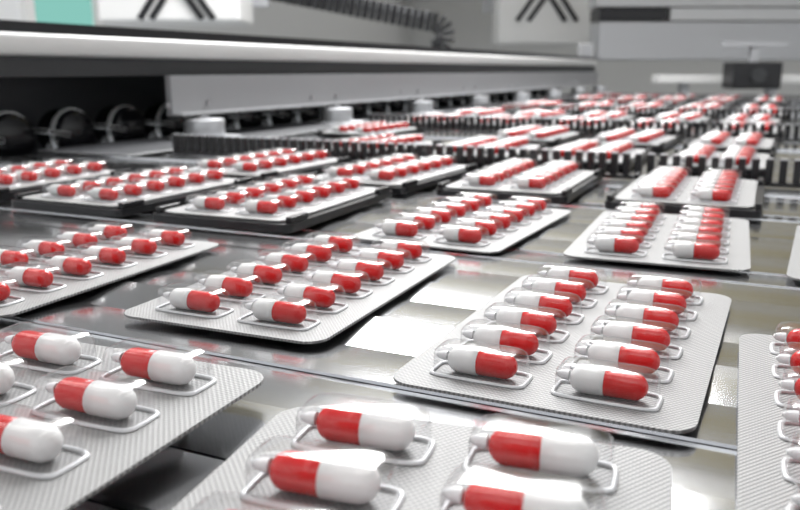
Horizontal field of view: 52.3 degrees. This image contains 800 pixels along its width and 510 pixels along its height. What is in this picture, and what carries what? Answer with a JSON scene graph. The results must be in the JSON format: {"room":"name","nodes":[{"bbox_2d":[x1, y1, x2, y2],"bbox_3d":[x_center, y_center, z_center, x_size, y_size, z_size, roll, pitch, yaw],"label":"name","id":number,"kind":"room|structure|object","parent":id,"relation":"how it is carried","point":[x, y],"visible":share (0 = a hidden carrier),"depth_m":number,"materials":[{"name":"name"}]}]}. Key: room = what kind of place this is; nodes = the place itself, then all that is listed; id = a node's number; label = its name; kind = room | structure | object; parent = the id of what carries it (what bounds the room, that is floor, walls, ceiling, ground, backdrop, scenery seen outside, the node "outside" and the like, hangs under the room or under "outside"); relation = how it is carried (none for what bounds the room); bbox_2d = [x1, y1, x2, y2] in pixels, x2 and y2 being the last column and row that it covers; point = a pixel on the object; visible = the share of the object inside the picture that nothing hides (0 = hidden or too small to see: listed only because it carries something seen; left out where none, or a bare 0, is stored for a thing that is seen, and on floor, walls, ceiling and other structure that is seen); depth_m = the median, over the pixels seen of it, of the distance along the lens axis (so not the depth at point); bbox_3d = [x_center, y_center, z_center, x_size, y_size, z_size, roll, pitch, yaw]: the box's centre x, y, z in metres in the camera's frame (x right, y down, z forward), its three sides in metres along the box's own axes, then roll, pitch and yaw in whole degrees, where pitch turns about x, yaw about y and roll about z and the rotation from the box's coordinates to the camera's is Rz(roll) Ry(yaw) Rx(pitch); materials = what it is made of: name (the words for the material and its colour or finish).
{"room":"pharmaceutical factory","nodes":[
{"label":"pharmaceutical factory","id":0,"kind":"room"},
{"bbox_2d":[0,0,410,44],"bbox_3d":[-1.830,-1.341,3.645,0.200,3.000,8.600,6,14,25],"label":"wall","id":1,"kind":"structure","parent":0,"point":[279,19],"depth_m":5.83,"materials":[{"name":"paint"}]},
{"bbox_2d":[19,0,102,25],"bbox_3d":[-1.606,-1.188,3.877,0.040,0.500,0.460,6,14,25],"label":"window","id":2,"kind":"structure","parent":1,"relation":"in","point":[83,12],"depth_m":3.87,"materials":[{"name":"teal glass"}]},
{"bbox_2d":[97,0,268,25],"bbox_3d":[-0.875,-1.038,3.232,0.647,0.240,0.382,0,13,0],"label":"sign","id":3,"kind":"object","parent":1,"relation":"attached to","point":[118,12],"visible":1,"depth_m":3.07,"materials":[{"name":"white plastic"}]},
{"bbox_2d":[411,0,799,98],"bbox_3d":[2.763,-1.938,6.274,6.200,3.000,0.200,6,14,25],"label":"wall","id":4,"kind":"structure","parent":0,"point":[472,27],"depth_m":6.75,"materials":[{"name":"paint"}]},
{"bbox_2d":[651,75,722,95],"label":"plate","id":5,"kind":"object","parent":4,"relation":"attached to","point":[683,81],"depth_m":3.39,"materials":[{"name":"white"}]},
{"bbox_2d":[781,75,799,82],"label":"plate","id":6,"kind":"object","parent":4,"relation":"attached to","point":[785,78],"depth_m":3.39,"materials":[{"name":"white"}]},
{"bbox_3d":[0.883,0.455,2.738,6.200,0.100,9.000,6,14,25],"label":"floor","id":7,"kind":"structure","parent":0,"visible":0},
{"bbox_2d":[0,94,799,509],"bbox_3d":[0.419,0.174,1.702,1.172,0.906,3.410,6,14,25],"label":"conveyor","id":8,"kind":"object","parent":7,"relation":"on","point":[363,359],"visible":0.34,"depth_m":0.34,"materials":[{"name":"silver metal"}]},
{"bbox_2d":[0,169,132,200],"bbox_3d":[-0.332,-0.065,0.713,0.107,0.010,0.166,6,14,24],"label":"tray","id":9,"kind":"object","parent":8,"relation":"on","point":[6,193],"visible":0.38,"depth_m":0.67,"materials":[{"name":"black plastic"}]},
{"bbox_2d":[0,158,115,189],"bbox_3d":[-0.332,-0.072,0.712,0.096,0.011,0.158,6,14,24],"label":"blister pack","id":10,"kind":"object","parent":9,"relation":"on","point":[13,177],"visible":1,"depth_m":0.72,"materials":[{"name":"metal"}]},
{"bbox_2d":[0,221,217,317],"bbox_3d":[-0.177,0.001,0.420,0.096,0.011,0.158,5,14,22],"label":"blister pack","id":11,"kind":"object","parent":8,"relation":"on","point":[43,273],"visible":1,"depth_m":0.42,"materials":[{"name":"metal"}]},
{"bbox_2d":[0,322,263,509],"bbox_3d":[-0.119,0.045,0.196,0.103,0.012,0.171,5,14,22],"label":"blister pack","id":12,"kind":"object","parent":8,"relation":"on","point":[76,418],"visible":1,"depth_m":0.22,"materials":[{"name":"metal"}]},
{"bbox_2d":[11,177,253,217],"bbox_3d":[-0.207,-0.052,0.656,0.107,0.010,0.166,6,14,24],"label":"tray","id":13,"kind":"object","parent":8,"relation":"on","point":[132,207],"visible":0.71,"depth_m":0.59,"materials":[{"name":"black plastic"}]},
{"bbox_2d":[22,165,235,206],"bbox_3d":[-0.207,-0.059,0.654,0.096,0.011,0.158,6,14,24],"label":"blister pack","id":14,"kind":"object","parent":13,"relation":"on","point":[148,185],"visible":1,"depth_m":0.63,"materials":[{"name":"metal"}]},
{"bbox_2d":[168,116,240,139],"bbox_3d":[-0.286,-0.187,1.191,0.106,0.031,0.106,6,14,25],"label":"roller","id":15,"kind":"object","parent":8,"relation":"on","point":[204,125],"visible":0.58,"depth_m":1.17,"materials":[{"name":"silver metal"}]},
{"bbox_2d":[173,157,351,183],"bbox_3d":[-0.134,-0.089,0.821,0.107,0.010,0.166,6,14,26],"label":"tray","id":16,"kind":"object","parent":8,"relation":"on","point":[264,176],"visible":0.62,"depth_m":0.78,"materials":[{"name":"black plastic"}]},
{"bbox_2d":[183,147,337,175],"bbox_3d":[-0.134,-0.096,0.819,0.096,0.011,0.158,6,14,26],"label":"blister pack","id":17,"kind":"object","parent":16,"relation":"on","point":[281,160],"visible":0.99,"depth_m":0.79,"materials":[{"name":"metal"}]},
{"bbox_2d":[153,180,391,233],"bbox_3d":[-0.086,-0.039,0.601,0.107,0.010,0.166,5,14,22],"label":"tray","id":18,"kind":"object","parent":8,"relation":"on","point":[302,220],"visible":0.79,"depth_m":0.54,"materials":[{"name":"black plastic"}]},
{"bbox_2d":[165,173,376,221],"bbox_3d":[-0.086,-0.046,0.599,0.096,0.011,0.158,5,14,22],"label":"blister pack","id":19,"kind":"object","parent":18,"relation":"on","point":[275,200],"visible":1,"depth_m":0.57,"materials":[{"name":"metal"}]},
{"bbox_2d":[124,231,454,343],"bbox_3d":[-0.043,0.008,0.389,0.096,0.011,0.158,5,14,23],"label":"blister pack","id":20,"kind":"object","parent":8,"relation":"on","point":[311,292],"visible":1,"depth_m":0.36,"materials":[{"name":"metal"}]},
{"bbox_2d":[0,19,596,156],"bbox_3d":[0.028,-0.490,2.348,0.380,0.196,3.240,6,14,25],"label":"machine housing","id":21,"kind":"object","parent":8,"relation":"on","point":[62,84],"visible":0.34,"depth_m":1.23,"materials":[{"name":"grey metal"}]},
{"bbox_2d":[272,0,454,47],"bbox_3d":[-0.210,-1.058,3.641,0.904,0.356,0.140,0,13,0],"label":"chain","id":22,"kind":"object","parent":21,"relation":"attached to","point":[373,7],"visible":0.93,"depth_m":3.57,"materials":[{"name":"black plastic"}]},
{"bbox_2d":[165,72,601,115],"bbox_3d":[0.285,-0.510,2.409,0.030,0.056,2.864,6,14,25],"label":"support bar","id":23,"kind":"object","parent":21,"relation":"attached to","point":[215,94],"visible":1,"depth_m":1.56,"materials":[{"name":"grey metal"}]},
{"bbox_2d":[576,0,799,59],"bbox_3d":[1.419,-1.120,3.809,1.210,0.526,0.275,0,13,0],"label":"frame","id":24,"kind":"object","parent":21,"relation":"attached to","point":[622,29],"visible":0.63,"depth_m":3.76,"materials":[{"name":"grey metal"}]},
{"bbox_2d":[482,0,592,45],"bbox_3d":[0.766,-1.373,4.437,0.598,0.445,0.382,0,13,0],"label":"sign","id":25,"kind":"object","parent":24,"relation":"attached to","point":[514,22],"visible":0.92,"depth_m":4.29,"materials":[{"name":"white plastic"}]},
{"bbox_2d":[721,41,788,88],"bbox_3d":[1.416,-0.761,3.267,0.252,0.184,0.131,0,13,0],"label":"housing","id":26,"kind":"object","parent":24,"relation":"attached to","point":[752,74],"visible":1,"depth_m":3.23,"materials":[{"name":"black plastic"}]},
{"bbox_2d":[763,89,776,97],"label":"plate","id":27,"kind":"object","parent":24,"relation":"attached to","point":[766,91],"depth_m":3.42,"materials":[{"name":"white metal"}]},
{"bbox_2d":[309,106,364,123],"bbox_3d":[-0.119,-0.265,1.534,0.106,0.031,0.106,6,14,25],"label":"roller","id":28,"kind":"object","parent":8,"relation":"on","point":[335,114],"visible":0.96,"depth_m":1.51,"materials":[{"name":"silver metal"}]},
{"bbox_2d":[317,126,423,137],"bbox_3d":[-0.044,-0.196,1.290,0.107,0.010,0.166,7,14,27],"label":"tray","id":29,"kind":"object","parent":8,"relation":"on","point":[420,129],"visible":0.53,"depth_m":1.24,"materials":[{"name":"black plastic"}]},
{"bbox_2d":[322,121,415,134],"bbox_3d":[-0.044,-0.203,1.288,0.096,0.011,0.158,7,14,27],"label":"blister pack","id":30,"kind":"object","parent":29,"relation":"on","point":[365,128],"visible":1,"depth_m":1.26,"materials":[{"name":"metal"}]},
{"bbox_2d":[314,140,441,157],"bbox_3d":[-0.027,-0.138,1.034,0.107,0.010,0.166,6,14,26],"label":"tray","id":31,"kind":"object","parent":8,"relation":"on","point":[435,142],"visible":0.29,"depth_m":0.98,"materials":[{"name":"black plastic"}]},
{"bbox_2d":[323,132,431,151],"bbox_3d":[-0.027,-0.144,1.032,0.096,0.011,0.158,6,14,26],"label":"blister pack","id":32,"kind":"object","parent":31,"relation":"on","point":[387,138],"visible":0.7,"depth_m":1.03,"materials":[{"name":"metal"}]},
{"bbox_2d":[300,163,477,193],"bbox_3d":[-0.006,-0.076,0.761,0.107,0.010,0.166,7,14,27],"label":"tray","id":33,"kind":"object","parent":8,"relation":"on","point":[413,185],"visible":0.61,"depth_m":0.71,"materials":[{"name":"black plastic"}]},
{"bbox_2d":[311,153,465,185],"bbox_3d":[-0.006,-0.083,0.760,0.096,0.011,0.158,7,14,27],"label":"blister pack","id":34,"kind":"object","parent":33,"relation":"on","point":[397,169],"visible":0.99,"depth_m":0.73,"materials":[{"name":"metal"}]},
{"bbox_2d":[398,99,443,113],"bbox_3d":[0.048,-0.343,1.878,0.106,0.031,0.106,6,14,25],"label":"roller","id":35,"kind":"object","parent":8,"relation":"on","point":[420,106],"visible":0.98,"depth_m":1.85,"materials":[{"name":"silver metal"}]},
{"bbox_2d":[172,393,672,509],"bbox_3d":[-0.007,0.059,0.136,0.103,0.012,0.171,4,13,17],"label":"blister pack","id":36,"kind":"object","parent":8,"relation":"on","point":[333,457],"visible":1,"depth_m":0.19,"materials":[{"name":"metal"}]},
{"bbox_2d":[397,118,469,126],"bbox_3d":[0.067,-0.252,1.536,0.107,0.010,0.166,5,14,22],"label":"tray","id":37,"kind":"object","parent":8,"relation":"on","point":[469,118],"visible":0.09,"depth_m":1.47,"materials":[{"name":"black plastic"}]},
{"bbox_2d":[408,113,468,123],"bbox_3d":[0.067,-0.258,1.534,0.096,0.011,0.158,5,14,22],"label":"blister pack","id":38,"kind":"object","parent":37,"relation":"on","point":[431,114],"visible":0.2,"depth_m":1.54,"materials":[{"name":"metal"}]},
{"bbox_2d":[352,192,570,253],"bbox_3d":[0.046,-0.026,0.539,0.096,0.011,0.158,7,14,27],"label":"blister pack","id":39,"kind":"object","parent":8,"relation":"on","point":[467,222],"visible":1,"depth_m":0.51,"materials":[{"name":"metal"}]},
{"bbox_2d":[459,95,494,106],"bbox_3d":[0.214,-0.421,2.222,0.106,0.031,0.106,6,14,25],"label":"roller","id":40,"kind":"object","parent":8,"relation":"on","point":[476,99],"visible":0.66,"depth_m":2.20,"materials":[{"name":"silver metal"}]},
{"bbox_2d":[447,112,514,118],"bbox_3d":[0.173,-0.301,1.754,0.107,0.010,0.166,6,14,25],"label":"tray","id":41,"kind":"object","parent":8,"relation":"on","point":[511,113],"visible":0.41,"depth_m":1.74,"materials":[{"name":"black plastic"}]},
{"bbox_2d":[454,108,509,116],"bbox_3d":[0.173,-0.308,1.753,0.096,0.011,0.158,6,14,25],"label":"blister pack","id":42,"kind":"object","parent":41,"relation":"on","point":[481,112],"visible":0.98,"depth_m":1.72,"materials":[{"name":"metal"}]},
{"bbox_2d":[168,133,799,187],"bbox_3d":[0.130,-0.093,0.807,0.905,0.024,0.016,6,14,25],"label":"bar","id":43,"kind":"object","parent":8,"relation":"on","point":[183,144],"visible":0.85,"depth_m":0.83,"materials":[{"name":"black plastic"}]},
{"bbox_2d":[424,143,547,162],"bbox_3d":[0.106,-0.126,0.981,0.107,0.010,0.166,6,14,23],"label":"tray","id":44,"kind":"object","parent":8,"relation":"on","point":[544,145],"visible":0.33,"depth_m":0.92,"materials":[{"name":"black plastic"}]},
{"bbox_2d":[434,136,539,156],"bbox_3d":[0.106,-0.132,0.979,0.096,0.011,0.158,6,14,23],"label":"blister pack","id":45,"kind":"object","parent":44,"relation":"on","point":[519,143],"visible":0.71,"depth_m":0.97,"materials":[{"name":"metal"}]},
{"bbox_2d":[462,119,541,128],"bbox_3d":[0.188,-0.240,1.484,0.107,0.010,0.166,7,14,26],"label":"tray","id":46,"kind":"object","parent":8,"relation":"on","point":[540,119],"visible":0.22,"depth_m":1.42,"materials":[{"name":"black plastic"}]},
{"bbox_2d":[468,114,534,125],"bbox_3d":[0.188,-0.247,1.482,0.096,0.011,0.158,7,14,26],"label":"blister pack","id":47,"kind":"object","parent":46,"relation":"on","point":[506,115],"visible":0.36,"depth_m":1.47,"materials":[{"name":"metal"}]},
{"bbox_2d":[436,164,602,203],"bbox_3d":[0.110,-0.065,0.713,0.107,0.010,0.166,5,14,23],"label":"tray","id":48,"kind":"object","parent":8,"relation":"on","point":[568,194],"visible":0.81,"depth_m":0.65,"materials":[{"name":"black plastic"}]},
{"bbox_2d":[446,158,593,194],"bbox_3d":[0.110,-0.072,0.712,0.096,0.011,0.158,5,14,23],"label":"blister pack","id":49,"kind":"object","parent":48,"relation":"on","point":[518,176],"visible":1,"depth_m":0.68,"materials":[{"name":"metal"}]},
{"bbox_2d":[504,91,534,101],"bbox_3d":[0.381,-0.499,2.566,0.106,0.031,0.106,6,14,25],"label":"roller","id":50,"kind":"object","parent":8,"relation":"on","point":[521,96],"visible":0.91,"depth_m":2.54,"materials":[{"name":"silver metal"}]},
{"bbox_2d":[483,131,584,145],"bbox_3d":[0.198,-0.172,1.186,0.107,0.010,0.166,6,14,25],"label":"tray","id":51,"kind":"object","parent":8,"relation":"on","point":[558,141],"visible":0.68,"depth_m":1.12,"materials":[{"name":"black plastic"}]},
{"bbox_2d":[493,125,578,140],"bbox_3d":[0.198,-0.179,1.185,0.096,0.011,0.158,6,14,25],"label":"blister pack","id":52,"kind":"object","parent":51,"relation":"on","point":[530,132],"visible":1,"depth_m":1.16,"materials":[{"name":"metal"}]},
{"bbox_2d":[538,89,564,97],"bbox_3d":[0.548,-0.577,2.910,0.106,0.031,0.106,6,14,25],"label":"roller","id":53,"kind":"object","parent":8,"relation":"on","point":[553,93],"visible":0.73,"depth_m":2.89,"materials":[{"name":"silver metal"}]},
{"bbox_2d":[533,113,575,121],"bbox_3d":[0.293,-0.287,1.694,0.107,0.010,0.166,7,14,27],"label":"tray","id":54,"kind":"object","parent":8,"relation":"on","point":[572,114],"visible":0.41,"depth_m":1.65,"materials":[{"name":"black plastic"}]},
{"bbox_2d":[510,109,570,117],"bbox_3d":[0.293,-0.294,1.692,0.096,0.011,0.158,7,14,27],"label":"blister pack","id":55,"kind":"object","parent":54,"relation":"on","point":[534,113],"visible":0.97,"depth_m":1.66,"materials":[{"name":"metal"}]},
{"bbox_2d":[393,263,730,433],"bbox_3d":[0.072,0.025,0.314,0.096,0.011,0.158,6,14,25],"label":"blister pack","id":56,"kind":"object","parent":8,"relation":"on","point":[642,354],"visible":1,"depth_m":0.28,"materials":[{"name":"metal"}]},
{"bbox_2d":[546,107,601,113],"bbox_3d":[0.417,-0.346,1.953,0.107,0.010,0.166,5,14,23],"label":"tray","id":57,"kind":"object","parent":8,"relation":"on","point":[601,107],"visible":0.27,"depth_m":1.88,"materials":[{"name":"black plastic"}]},
{"bbox_2d":[550,104,596,111],"bbox_3d":[0.417,-0.353,1.952,0.096,0.011,0.158,5,14,23],"label":"blister pack","id":58,"kind":"object","parent":57,"relation":"on","point":[568,104],"visible":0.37,"depth_m":1.92,"materials":[{"name":"metal"}]},
{"bbox_2d":[565,87,590,94],"bbox_3d":[0.715,-0.655,3.253,0.106,0.031,0.106,6,14,25],"label":"roller","id":59,"kind":"object","parent":8,"relation":"on","point":[576,90],"visible":0.76,"depth_m":3.23,"materials":[{"name":"silver metal"}]},
{"bbox_2d":[539,121,618,131],"bbox_3d":[0.314,-0.226,1.423,0.107,0.010,0.166,6,14,26],"label":"tray","id":60,"kind":"object","parent":8,"relation":"on","point":[617,123],"visible":0.2,"depth_m":1.35,"materials":[{"name":"black plastic"}]},
{"bbox_2d":[546,116,611,127],"bbox_3d":[0.314,-0.233,1.422,0.096,0.011,0.158,6,14,26],"label":"blister pack","id":61,"kind":"object","parent":60,"relation":"on","point":[568,118],"visible":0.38,"depth_m":1.40,"materials":[{"name":"metal"}]},
{"bbox_2d":[369,113,799,141],"bbox_3d":[0.352,-0.198,1.265,0.905,0.024,0.016,6,14,25],"label":"bar","id":62,"kind":"object","parent":8,"relation":"on","point":[371,115],"visible":0.85,"depth_m":1.30,"materials":[{"name":"black plastic"}]},
{"bbox_2d":[528,145,652,169],"bbox_3d":[0.220,-0.113,0.925,0.107,0.010,0.166,6,14,25],"label":"tray","id":63,"kind":"object","parent":8,"relation":"on","point":[648,150],"visible":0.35,"depth_m":0.86,"materials":[{"name":"black plastic"}]},
{"bbox_2d":[538,139,645,162],"bbox_3d":[0.220,-0.120,0.923,0.096,0.011,0.158,6,14,25],"label":"blister pack","id":64,"kind":"object","parent":63,"relation":"on","point":[620,147],"visible":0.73,"depth_m":0.92,"materials":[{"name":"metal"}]},
{"bbox_2d":[590,85,609,92],"bbox_3d":[0.881,-0.734,3.597,0.106,0.031,0.106,6,14,25],"label":"roller","id":65,"kind":"object","parent":8,"relation":"on","point":[599,88],"visible":0.73,"depth_m":3.57,"materials":[{"name":"silver metal"}]},
{"bbox_2d":[571,114,638,123],"bbox_3d":[0.414,-0.275,1.640,0.107,0.010,0.166,6,14,23],"label":"tray","id":66,"kind":"object","parent":8,"relation":"on","point":[636,115],"visible":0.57,"depth_m":1.60,"materials":[{"name":"black plastic"}]},
{"bbox_2d":[581,110,634,119],"bbox_3d":[0.414,-0.282,1.638,0.096,0.011,0.158,6,14,23],"label":"blister pack","id":67,"kind":"object","parent":66,"relation":"on","point":[619,115],"visible":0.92,"depth_m":1.61,"materials":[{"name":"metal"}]},
{"bbox_2d":[580,133,681,150],"bbox_3d":[0.319,-0.157,1.120,0.107,0.010,0.166,6,14,26],"label":"tray","id":68,"kind":"object","parent":8,"relation":"on","point":[662,146],"visible":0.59,"depth_m":1.04,"materials":[{"name":"black plastic"}]},
{"bbox_2d":[588,128,675,145],"bbox_3d":[0.319,-0.164,1.118,0.096,0.011,0.158,6,14,26],"label":"blister pack","id":69,"kind":"object","parent":68,"relation":"on","point":[651,137],"visible":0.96,"depth_m":1.09,"materials":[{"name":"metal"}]},
{"bbox_2d":[472,103,799,120],"bbox_3d":[0.576,-0.303,1.728,0.905,0.024,0.016,6,14,25],"label":"bar","id":70,"kind":"object","parent":8,"relation":"on","point":[473,104],"visible":0.78,"depth_m":1.75,"materials":[{"name":"black plastic"}]},
{"bbox_2d":[627,111,658,115],"bbox_3d":[0.536,-0.332,1.890,0.107,0.010,0.166,6,14,23],"label":"tray","id":71,"kind":"object","parent":8,"relation":"on","point":[649,111],"visible":0.16,"depth_m":1.80,"materials":[{"name":"black plastic"}]},
{"bbox_2d":[606,105,654,112],"bbox_3d":[0.536,-0.339,1.889,0.096,0.011,0.158,6,14,23],"label":"blister pack","id":72,"kind":"object","parent":71,"relation":"on","point":[621,105],"visible":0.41,"depth_m":1.85,"materials":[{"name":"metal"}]},
{"bbox_2d":[616,122,692,134],"bbox_3d":[0.428,-0.213,1.367,0.107,0.010,0.166,6,14,23],"label":"tray","id":73,"kind":"object","parent":8,"relation":"on","point":[617,127],"visible":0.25,"depth_m":1.30,"materials":[{"name":"black plastic"}]},
{"bbox_2d":[623,118,686,130],"bbox_3d":[0.428,-0.220,1.365,0.096,0.011,0.158,6,14,23],"label":"blister pack","id":74,"kind":"object","parent":73,"relation":"on","point":[670,120],"visible":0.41,"depth_m":1.34,"materials":[{"name":"metal"}]},
{"bbox_2d":[563,200,750,271],"bbox_3d":[0.162,-0.017,0.497,0.096,0.011,0.158,5,14,22],"label":"blister pack","id":75,"kind":"object","parent":8,"relation":"on","point":[701,238],"visible":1,"depth_m":0.47,"materials":[{"name":"metal"}]},
{"bbox_2d":[535,96,799,109],"bbox_3d":[0.799,-0.407,2.186,0.905,0.024,0.016,6,14,25],"label":"bar","id":76,"kind":"object","parent":8,"relation":"on","point":[543,98],"visible":0.7,"depth_m":2.21,"materials":[{"name":"black plastic"}]},
{"bbox_2d":[646,115,713,125],"bbox_3d":[0.544,-0.263,1.584,0.107,0.010,0.166,7,14,27],"label":"tray","id":77,"kind":"object","parent":8,"relation":"on","point":[711,119],"visible":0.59,"depth_m":1.53,"materials":[{"name":"black plastic"}]},
{"bbox_2d":[653,112,710,121],"bbox_3d":[0.544,-0.269,1.582,0.096,0.011,0.158,7,14,27],"label":"blister pack","id":78,"kind":"object","parent":77,"relation":"on","point":[693,117],"visible":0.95,"depth_m":1.54,"materials":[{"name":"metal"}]},
{"bbox_2d":[605,172,764,218],"bbox_3d":[0.232,-0.051,0.651,0.107,0.010,0.166,6,14,23],"label":"tray","id":79,"kind":"object","parent":8,"relation":"on","point":[610,202],"visible":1,"depth_m":0.58,"materials":[{"name":"black plastic"}]},
{"bbox_2d":[614,166,756,207],"bbox_3d":[0.232,-0.058,0.650,0.096,0.011,0.158,6,14,23],"label":"blister pack","id":80,"kind":"object","parent":79,"relation":"on","point":[721,188],"visible":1,"depth_m":0.62,"materials":[{"name":"metal"}]},
{"bbox_2d":[578,92,799,102],"bbox_3d":[1.025,-0.513,2.653,0.905,0.024,0.016,6,14,25],"label":"bar","id":81,"kind":"object","parent":8,"relation":"on","point":[588,93],"visible":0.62,"depth_m":2.68,"materials":[{"name":"black plastic"}]},
{"bbox_2d":[664,109,716,116],"bbox_3d":[0.656,-0.320,1.835,0.107,0.010,0.166,5,14,23],"label":"tray","id":82,"kind":"object","parent":8,"relation":"on","point":[715,112],"visible":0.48,"depth_m":1.76,"materials":[{"name":"black plastic"}]},
{"bbox_2d":[669,106,714,114],"bbox_3d":[0.656,-0.326,1.833,0.096,0.011,0.158,5,14,23],"label":"blister pack","id":83,"kind":"object","parent":82,"relation":"on","point":[704,107],"visible":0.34,"depth_m":1.79,"materials":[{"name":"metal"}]},
{"bbox_2d":[656,148,774,176],"bbox_3d":[0.341,-0.101,0.871,0.107,0.010,0.166,6,14,25],"label":"tray","id":84,"kind":"object","parent":8,"relation":"on","point":[772,155],"visible":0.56,"depth_m":0.81,"materials":[{"name":"black plastic"}]},
{"bbox_2d":[667,143,769,169],"bbox_3d":[0.341,-0.107,0.869,0.096,0.011,0.158,6,14,25],"label":"blister pack","id":85,"kind":"object","parent":84,"relation":"on","point":[736,152],"visible":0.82,"depth_m":0.85,"materials":[{"name":"metal"}]},
{"bbox_2d":[682,135,778,153],"bbox_3d":[0.439,-0.147,1.074,0.107,0.010,0.166,6,14,25],"label":"tray","id":86,"kind":"object","parent":8,"relation":"on","point":[774,146],"visible":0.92,"depth_m":1.01,"materials":[{"name":"black plastic"}]},
{"bbox_2d":[688,130,774,148],"bbox_3d":[0.439,-0.153,1.072,0.096,0.011,0.158,6,14,25],"label":"blister pack","id":87,"kind":"object","parent":86,"relation":"on","point":[722,139],"visible":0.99,"depth_m":1.03,"materials":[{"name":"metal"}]},
{"bbox_2d":[708,125,785,137],"bbox_3d":[0.563,-0.201,1.312,0.107,0.010,0.166,6,14,26],"label":"tray","id":88,"kind":"object","parent":8,"relation":"on","point":[784,129],"visible":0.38,"depth_m":1.24,"materials":[{"name":"black plastic"}]},
{"bbox_2d":[715,120,783,133],"bbox_3d":[0.563,-0.208,1.311,0.096,0.011,0.158,7,14,26],"label":"blister pack","id":89,"kind":"object","parent":88,"relation":"on","point":[762,121],"visible":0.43,"depth_m":1.29,"materials":[{"name":"metal"}]},
{"bbox_2d":[716,116,783,125],"bbox_3d":[0.660,-0.251,1.533,0.107,0.010,0.166,6,14,26],"label":"tray","id":90,"kind":"object","parent":8,"relation":"on","point":[781,121],"visible":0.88,"depth_m":1.49,"materials":[{"name":"black plastic"}]},
{"bbox_2d":[720,113,779,123],"bbox_3d":[0.660,-0.258,1.532,0.096,0.011,0.158,6,14,26],"label":"blister pack","id":91,"kind":"object","parent":90,"relation":"on","point":[762,116],"visible":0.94,"depth_m":1.51,"materials":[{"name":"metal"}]},
{"bbox_2d":[738,110,787,118],"bbox_3d":[0.788,-0.306,1.777,0.107,0.010,0.166,6,14,24],"label":"tray","id":92,"kind":"object","parent":8,"relation":"on","point":[786,116],"visible":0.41,"depth_m":1.69,"materials":[{"name":"black plastic"}]},
{"bbox_2d":[738,107,785,115],"bbox_3d":[0.788,-0.313,1.776,0.096,0.011,0.158,6,14,24],"label":"blister pack","id":93,"kind":"object","parent":92,"relation":"on","point":[756,110],"visible":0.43,"depth_m":1.73,"materials":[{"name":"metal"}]},
{"bbox_2d":[736,321,799,509],"bbox_3d":[0.145,0.045,0.225,0.096,0.011,0.158,5,14,22],"label":"blister pack","id":94,"kind":"object","parent":8,"relation":"on","point":[768,439],"visible":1,"depth_m":0.23,"materials":[{"name":"metal"}]},
{"bbox_2d":[750,99,789,104],"bbox_3d":[1.114,-0.461,2.457,0.107,0.010,0.166,7,14,27],"label":"tray","id":95,"kind":"object","parent":8,"relation":"on","point":[753,99],"visible":0.31,"depth_m":2.40,"materials":[{"name":"black plastic"}]},
{"bbox_2d":[751,97,784,102],"bbox_3d":[1.114,-0.468,2.456,0.096,0.011,0.158,7,14,27],"label":"blister pack","id":96,"kind":"object","parent":95,"relation":"on","point":[766,98],"visible":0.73,"depth_m":2.41,"materials":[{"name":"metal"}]},
{"bbox_2d":[786,225,799,280],"bbox_3d":[0.266,-0.004,0.443,0.096,0.011,0.158,7,14,27],"label":"blister pack","id":97,"kind":"object","parent":8,"relation":"on","point":[793,271],"visible":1,"depth_m":0.43,"materials":[{"name":"metal"}]},
{"bbox_3d":[0.762,-0.366,2.040,0.107,0.010,0.166,6,14,26],"label":"tray","id":98,"kind":"object","parent":8,"relation":"on","visible":0},
{"bbox_2d":[686,102,726,109],"bbox_3d":[0.762,-0.373,2.039,0.096,0.011,0.158,6,14,26],"label":"blister pack","id":99,"kind":"object","parent":98,"relation":"on","point":[695,104],"visible":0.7,"depth_m":2.01,"materials":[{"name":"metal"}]},
{"bbox_3d":[0.624,-0.512,2.680,0.107,0.010,0.166,5,14,23],"label":"tray","id":100,"kind":"object","parent":8,"relation":"on","visible":0},
{"bbox_2d":[572,95,604,99],"bbox_3d":[0.624,-0.518,2.679,0.096,0.011,0.158,5,14,23],"label":"blister pack","id":101,"kind":"object","parent":100,"relation":"on","point":[584,96],"visible":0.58,"depth_m":2.64,"materials":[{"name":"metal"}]},
{"bbox_3d":[0.634,-0.380,2.099,0.107,0.010,0.166,6,14,24],"label":"tray","id":102,"kind":"object","parent":8,"relation":"on","visible":0},
{"bbox_2d":[627,102,665,108],"bbox_3d":[0.634,-0.386,2.097,0.096,0.011,0.158,6,14,24],"label":"blister pack","id":103,"kind":"object","parent":102,"relation":"on","point":[637,104],"visible":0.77,"depth_m":2.07,"materials":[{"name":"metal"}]},
{"bbox_3d":[0.880,-0.355,1.990,0.107,0.010,0.166,6,14,26],"label":"tray","id":104,"kind":"object","parent":8,"relation":"on","visible":0},
{"bbox_2d":[738,103,782,110],"bbox_3d":[0.880,-0.362,1.989,0.096,0.011,0.158,6,14,26],"label":"blister pack","id":105,"kind":"object","parent":104,"relation":"on","point":[748,105],"visible":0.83,"depth_m":1.95,"materials":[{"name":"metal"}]},
{"bbox_3d":[0.520,-0.392,2.152,0.107,0.010,0.166,5,14,23],"label":"tray","id":106,"kind":"object","parent":8,"relation":"on","visible":0},
{"bbox_2d":[578,101,617,107],"bbox_3d":[0.520,-0.398,2.150,0.096,0.011,0.158,5,14,23],"label":"blister pack","id":107,"kind":"object","parent":106,"relation":"on","point":[596,103],"visible":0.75,"depth_m":2.11,"materials":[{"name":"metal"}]},
{"bbox_3d":[0.391,-0.405,2.211,0.107,0.010,0.166,6,14,25],"label":"tray","id":108,"kind":"object","parent":8,"relation":"on","visible":0},
{"bbox_2d":[524,100,566,106],"bbox_3d":[0.391,-0.412,2.210,0.096,0.011,0.158,6,14,25],"label":"blister pack","id":109,"kind":"object","parent":108,"relation":"on","point":[543,101],"visible":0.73,"depth_m":2.19,"materials":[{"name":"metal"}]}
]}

